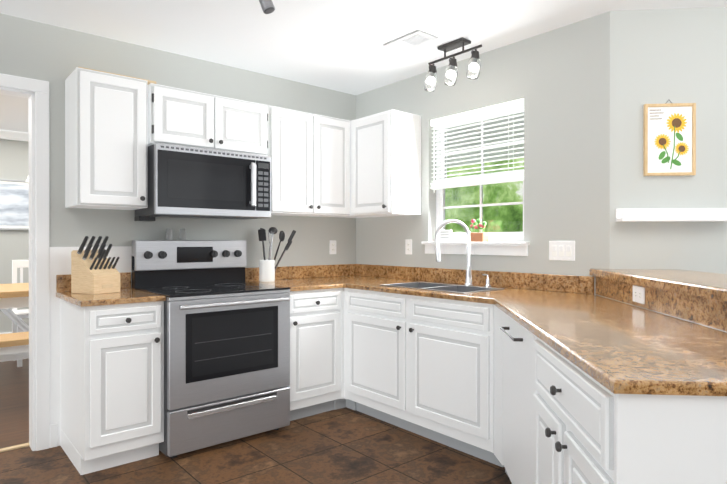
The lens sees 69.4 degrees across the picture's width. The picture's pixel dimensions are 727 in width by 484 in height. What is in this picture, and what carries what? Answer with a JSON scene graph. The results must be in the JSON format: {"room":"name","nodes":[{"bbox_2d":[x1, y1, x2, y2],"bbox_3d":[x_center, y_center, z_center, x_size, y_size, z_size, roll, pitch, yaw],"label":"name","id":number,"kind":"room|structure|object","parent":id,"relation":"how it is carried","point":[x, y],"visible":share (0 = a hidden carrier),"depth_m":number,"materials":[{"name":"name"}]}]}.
{"room":"kitchen","nodes":[
{"label":"kitchen","id":0,"kind":"room"},
{"bbox_2d":[0,139,28,332],"bbox_3d":[-4.624,-0.041,5.709,7.500,2.475,0.120,0,0,-40],"label":"wall","id":1,"kind":"structure","parent":0,"point":[14,165],"depth_m":6.09,"materials":[{"name":"grey paint"}]},
{"bbox_2d":[0,179,28,229],"bbox_3d":[-4.277,-0.429,5.894,1.170,0.580,0.039,0,0,-40],"label":"framed picture","id":2,"kind":"object","parent":1,"relation":"attached to","point":[14,204],"depth_m":6.08,"materials":[{"name":"white paper"}]},
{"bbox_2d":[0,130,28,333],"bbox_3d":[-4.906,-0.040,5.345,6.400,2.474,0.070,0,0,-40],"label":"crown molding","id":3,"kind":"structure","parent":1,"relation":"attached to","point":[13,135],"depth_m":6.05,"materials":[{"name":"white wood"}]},
{"bbox_2d":[0,13,355,450],"bbox_3d":[-2.528,-0.033,2.570,6.650,2.475,0.120,0,0,-40],"label":"wall","id":4,"kind":"structure","parent":0,"point":[55,56],"depth_m":3.47,"materials":[{"name":"grey paint"}]},
{"bbox_2d":[0,73,49,451],"bbox_3d":[-2.301,0.135,2.763,1.105,2.138,0.159,0,0,-40],"label":"door frame","id":5,"kind":"structure","parent":4,"relation":"attached to","point":[39,286],"depth_m":3.03,"materials":[{"name":"white wood"}]},
{"bbox_2d":[49,246,131,447],"bbox_3d":[-1.657,0.616,3.218,0.465,1.175,0.016,0,0,-40],"label":"trim","id":6,"kind":"structure","parent":4,"relation":"attached to","point":[60,260],"depth_m":3.09,"materials":[{"name":"white"}]},
{"bbox_2d":[65,67,349,216],"bbox_3d":[-0.924,-0.592,3.611,1.930,0.774,0.354,0,0,-40],"label":"upper cabinet","id":7,"kind":"object","parent":4,"relation":"attached to","point":[116,125],"visible":0.98,"depth_m":3.24,"materials":[{"name":"white wood"}]},
{"bbox_2d":[134,143,270,220],"bbox_3d":[-1.033,-0.357,3.456,0.775,0.445,0.445,0,0,-40],"label":"microwave","id":8,"kind":"object","parent":7,"relation":"attached to","point":[186,182],"visible":1,"depth_m":3.28,"materials":[{"name":"grey metal"}]},
{"bbox_2d":[329,240,335,253],"bbox_3d":[-0.256,0.045,4.405,0.072,0.116,0.008,0,0,-40],"label":"electrical outlet","id":9,"kind":"object","parent":4,"relation":"attached to","point":[332,246],"visible":1,"depth_m":4.40,"materials":[{"name":"white plastic"}]},
{"bbox_2d":[0,358,511,483],"bbox_3d":[-0.212,1.229,2.815,10.500,0.050,12.500,0,0,-40],"label":"floor","id":10,"kind":"structure","parent":0,"point":[345,445],"depth_m":2.91,"materials":[{"name":"tile"}]},
{"bbox_2d":[0,332,28,354],"bbox_3d":[-2.833,0.952,3.709,1.650,0.500,0.350,0,0,-40],"label":"bench","id":11,"kind":"object","parent":10,"relation":"on","point":[13,343],"depth_m":3.80,"materials":[{"name":"brown wood"}]},
{"bbox_2d":[0,283,28,361],"bbox_3d":[-3.414,0.800,4.396,1.850,0.800,0.950,0,0,-40],"label":"dining table","id":12,"kind":"object","parent":10,"relation":"on","point":[14,295],"depth_m":4.51,"materials":[{"name":"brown wood"}]},
{"bbox_2d":[12,260,28,366],"bbox_3d":[-3.289,0.690,5.293,0.420,1.015,0.420,0,0,-40],"label":"dining chair","id":13,"kind":"object","parent":10,"relation":"on","point":[21,265],"visible":0.25,"depth_m":5.30,"materials":[{"name":"white wood"}]},
{"bbox_2d":[60,299,163,474],"bbox_3d":[-1.432,0.763,2.985,0.397,0.881,0.659,0,0,-40],"label":"base cabinet","id":14,"kind":"object","parent":10,"relation":"on","point":[111,385],"visible":0.96,"depth_m":2.77,"materials":[{"name":"white wood"}]},
{"bbox_2d":[56,272,165,306],"bbox_3d":[-1.449,0.257,2.987,0.419,0.128,0.634,0,0,-40],"label":"countertop","id":15,"kind":"structure","parent":14,"relation":"on","point":[126,295],"depth_m":2.89,"materials":[{"name":"stone"}]},
{"bbox_2d":[71,236,119,293],"bbox_3d":[-1.551,0.129,3.051,0.208,0.328,0.170,0,0,28],"label":"knife block","id":16,"kind":"object","parent":15,"relation":"on","point":[94,270],"visible":1,"depth_m":3.01,"materials":[{"name":"brown wood"}]},
{"bbox_2d":[132,240,289,457],"bbox_3d":[-0.955,0.595,3.327,0.769,1.215,0.727,0,0,-40],"label":"range","id":17,"kind":"object","parent":10,"relation":"on","point":[226,352],"visible":0.96,"depth_m":3.13,"materials":[{"name":"grey metal"}]},
{"bbox_2d":[166,228,172,239],"bbox_3d":[-1.282,-0.052,3.466,0.044,0.076,0.044,0,0,38],"label":"salt","id":18,"kind":"object","parent":17,"relation":"on","point":[169,234],"depth_m":3.45,"materials":[{"name":"grey"}]},
{"bbox_2d":[179,229,185,239],"bbox_3d":[-1.213,-0.052,3.524,0.044,0.076,0.044,0,0,38],"label":"salt","id":19,"kind":"object","parent":17,"relation":"on","point":[182,234],"depth_m":3.51,"materials":[{"name":"grey"}]},
{"bbox_2d":[287,288,340,420],"bbox_3d":[-0.511,0.761,3.763,0.461,0.881,0.659,0,0,-40],"label":"base cabinet","id":20,"kind":"object","parent":10,"relation":"on","point":[315,352],"visible":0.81,"depth_m":3.54,"materials":[{"name":"white wood"}]},
{"bbox_2d":[245,265,343,291],"bbox_3d":[-0.523,0.255,3.769,0.455,0.128,0.634,0,0,-40],"label":"countertop","id":21,"kind":"structure","parent":20,"relation":"on","point":[299,278],"depth_m":4.04,"materials":[{"name":"stone"}]},
{"bbox_2d":[258,227,295,281],"bbox_3d":[-0.650,0.090,3.842,0.276,0.402,0.240,0,0,-40],"label":"utensil crock","id":22,"kind":"object","parent":21,"relation":"on","point":[267,268],"visible":1,"depth_m":3.80,"materials":[{"name":"white ceramic"}]},
{"bbox_2d":[334,288,508,476],"bbox_3d":[0.298,0.763,3.221,0.194,0.881,1.537,0,0,-40],"label":"cabinet filler","id":23,"kind":"object","parent":10,"relation":"on","point":[343,401],"visible":0.4,"depth_m":2.72,"materials":[{"name":"white wood"}]},
{"bbox_2d":[347,288,503,466],"bbox_3d":[0.494,0.762,3.401,0.659,0.881,1.235,0,0,-40],"label":"base cabinet","id":24,"kind":"object","parent":10,"relation":"on","point":[422,366],"visible":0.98,"depth_m":3.10,"materials":[{"name":"white wood"}]},
{"bbox_2d":[316,219,649,310],"bbox_3d":[0.804,0.155,3.048,0.641,0.615,3.449,0,0,-40],"label":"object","id":25,"kind":"structure","parent":24,"relation":"on","point":[442,283],"depth_m":3.41,"materials":[{"name":"stone"}]},
{"bbox_2d":[380,282,503,292],"bbox_3d":[0.490,0.375,3.399,0.398,0.174,0.718,0,0,-40],"label":"sink basin","id":26,"kind":"object","parent":25,"relation":"in","point":[440,287],"depth_m":3.44,"materials":[{"name":"metal"}]},
{"bbox_2d":[435,219,490,286],"bbox_3d":[0.661,0.069,3.488,0.208,0.445,0.329,0,0,-40],"label":"faucet","id":27,"kind":"object","parent":25,"relation":"on","point":[464,278],"depth_m":3.53,"materials":[{"name":"silver metal"}]},
{"bbox_2d":[500,312,537,483],"bbox_3d":[0.922,0.767,2.244,0.615,0.877,0.680,0,0,5],"label":"dishwasher","id":28,"kind":"object","parent":10,"relation":"on","point":[519,390],"visible":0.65,"depth_m":2.24,"materials":[{"name":"white metal"}]},
{"bbox_2d":[533,338,726,483],"bbox_3d":[0.863,0.767,1.501,0.634,0.881,0.752,0,0,5],"label":"base cabinet","id":29,"kind":"object","parent":10,"relation":"on","point":[587,429],"visible":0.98,"depth_m":1.16,"materials":[{"name":"white wood"}]},
{"bbox_2d":[450,295,726,395],"bbox_3d":[0.742,0.311,1.758,1.119,0.028,1.556,0,0,-40],"label":"countertop","id":30,"kind":"structure","parent":29,"relation":"on","point":[614,346],"depth_m":1.53,"materials":[{"name":"stone"}]},
{"bbox_2d":[589,268,726,332],"bbox_3d":[1.427,0.679,1.993,0.455,1.055,1.944,0,0,5],"label":"wall","id":31,"kind":"structure","parent":10,"relation":"on","point":[697,297],"depth_m":2.17,"materials":[{"name":"brown stone"}]},
{"bbox_2d":[0,0,726,132],"bbox_3d":[-0.212,-1.296,2.808,10.500,0.050,12.500,0,0,-40],"label":"ceiling","id":32,"kind":"structure","parent":0,"point":[336,45],"depth_m":3.11,"materials":[{"name":"white paint"}]},
{"bbox_2d":[259,0,274,13],"bbox_3d":[-0.758,-1.164,2.188,0.864,0.208,0.095,0,0,-40],"label":"spotlight","id":33,"kind":"object","parent":32,"relation":"attached to","point":[267,7],"visible":1,"depth_m":2.41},
{"bbox_2d":[383,30,437,51],"bbox_3d":[0.294,-1.263,3.317,0.180,0.017,0.315,0,0,-40],"label":"ceiling vent","id":34,"kind":"object","parent":32,"relation":"in","point":[414,39],"visible":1,"depth_m":3.29,"materials":[{"name":"grey metal"}]},
{"bbox_2d":[424,37,481,91],"bbox_3d":[0.571,-1.139,3.370,0.100,0.265,0.447,0,0,-40],"label":"track light","id":35,"kind":"object","parent":32,"relation":"attached to","point":[473,70],"visible":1,"depth_m":3.34,"materials":[{"name":"glass"}]},
{"bbox_2d":[356,11,609,294],"bbox_3d":[0.703,-0.036,3.781,0.150,2.475,2.200,0,0,-40],"label":"wall","id":36,"kind":"structure","parent":0,"point":[558,80],"depth_m":3.21,"materials":[{"name":"grey paint"}]},
{"bbox_2d":[338,109,420,217],"bbox_3d":[0.052,-0.581,4.157,0.354,0.750,0.778,0,0,-40],"label":"upper cabinet","id":37,"kind":"object","parent":36,"relation":"attached to","point":[385,163],"visible":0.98,"depth_m":3.90,"materials":[{"name":"white wood"}]},
{"bbox_2d":[405,240,411,254],"bbox_3d":[0.350,0.039,4.076,0.008,0.116,0.072,0,0,-40],"label":"outlet","id":38,"kind":"object","parent":36,"relation":"attached to","point":[408,246],"visible":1,"depth_m":4.07,"materials":[{"name":"white plastic"}]},
{"bbox_2d":[421,98,529,255],"bbox_3d":[0.786,-0.413,3.643,0.180,1.000,0.891,0,0,-40],"label":"kitchen window","id":39,"kind":"structure","parent":36,"relation":"in","point":[479,161],"depth_m":3.63,"materials":[{"name":"white"}]},
{"bbox_2d":[439,230,451,240],"bbox_3d":[0.592,-0.046,3.805,0.013,0.085,0.120,0,0,-40],"label":"sign","id":40,"kind":"object","parent":39,"relation":"on","point":[445,235],"visible":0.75,"depth_m":3.80,"materials":[{"name":"white paper"}]},
{"bbox_2d":[430,98,523,192],"bbox_3d":[0.773,-0.637,3.631,0.062,0.548,0.799,0,0,-40],"label":"blind","id":41,"kind":"object","parent":39,"relation":"attached to","point":[514,175],"depth_m":3.61,"materials":[{"name":"white plastic"}]},
{"bbox_2d":[470,219,487,241],"bbox_3d":[0.781,-0.081,3.575,0.066,0.156,0.128,0,0,-40],"label":"flower planter","id":42,"kind":"object","parent":39,"relation":"on","point":[479,237],"visible":0.98,"depth_m":3.55,"materials":[{"name":"brown ceramic"}]},
{"bbox_2d":[549,241,574,260],"bbox_3d":[1.171,0.051,3.103,0.010,0.116,0.164,0,0,-40],"label":"switch plate","id":43,"kind":"object","parent":36,"relation":"attached to","point":[562,250],"visible":1,"depth_m":3.10,"materials":[{"name":"white plastic"}]},
{"bbox_2d":[610,7,726,273],"bbox_3d":[3.455,-0.033,2.791,4.200,2.475,0.150,0,0,5],"label":"wall","id":44,"kind":"structure","parent":0,"point":[660,56],"depth_m":2.87,"materials":[{"name":"grey paint"}]},
{"bbox_2d":[643,100,695,175],"bbox_3d":[1.663,-0.569,2.854,0.266,0.417,0.022,0,0,5],"label":"framed picture","id":45,"kind":"object","parent":44,"relation":"attached to","point":[669,139],"visible":0.98,"depth_m":2.85,"materials":[{"name":"white paper"}]},
{"bbox_2d":[615,208,726,221],"bbox_3d":[1.671,-0.147,2.815,0.580,0.072,0.100,0,0,5],"label":"shelf ledge","id":46,"kind":"object","parent":44,"relation":"attached to","point":[675,215],"visible":1,"depth_m":2.78,"materials":[{"name":"white"}]}
]}

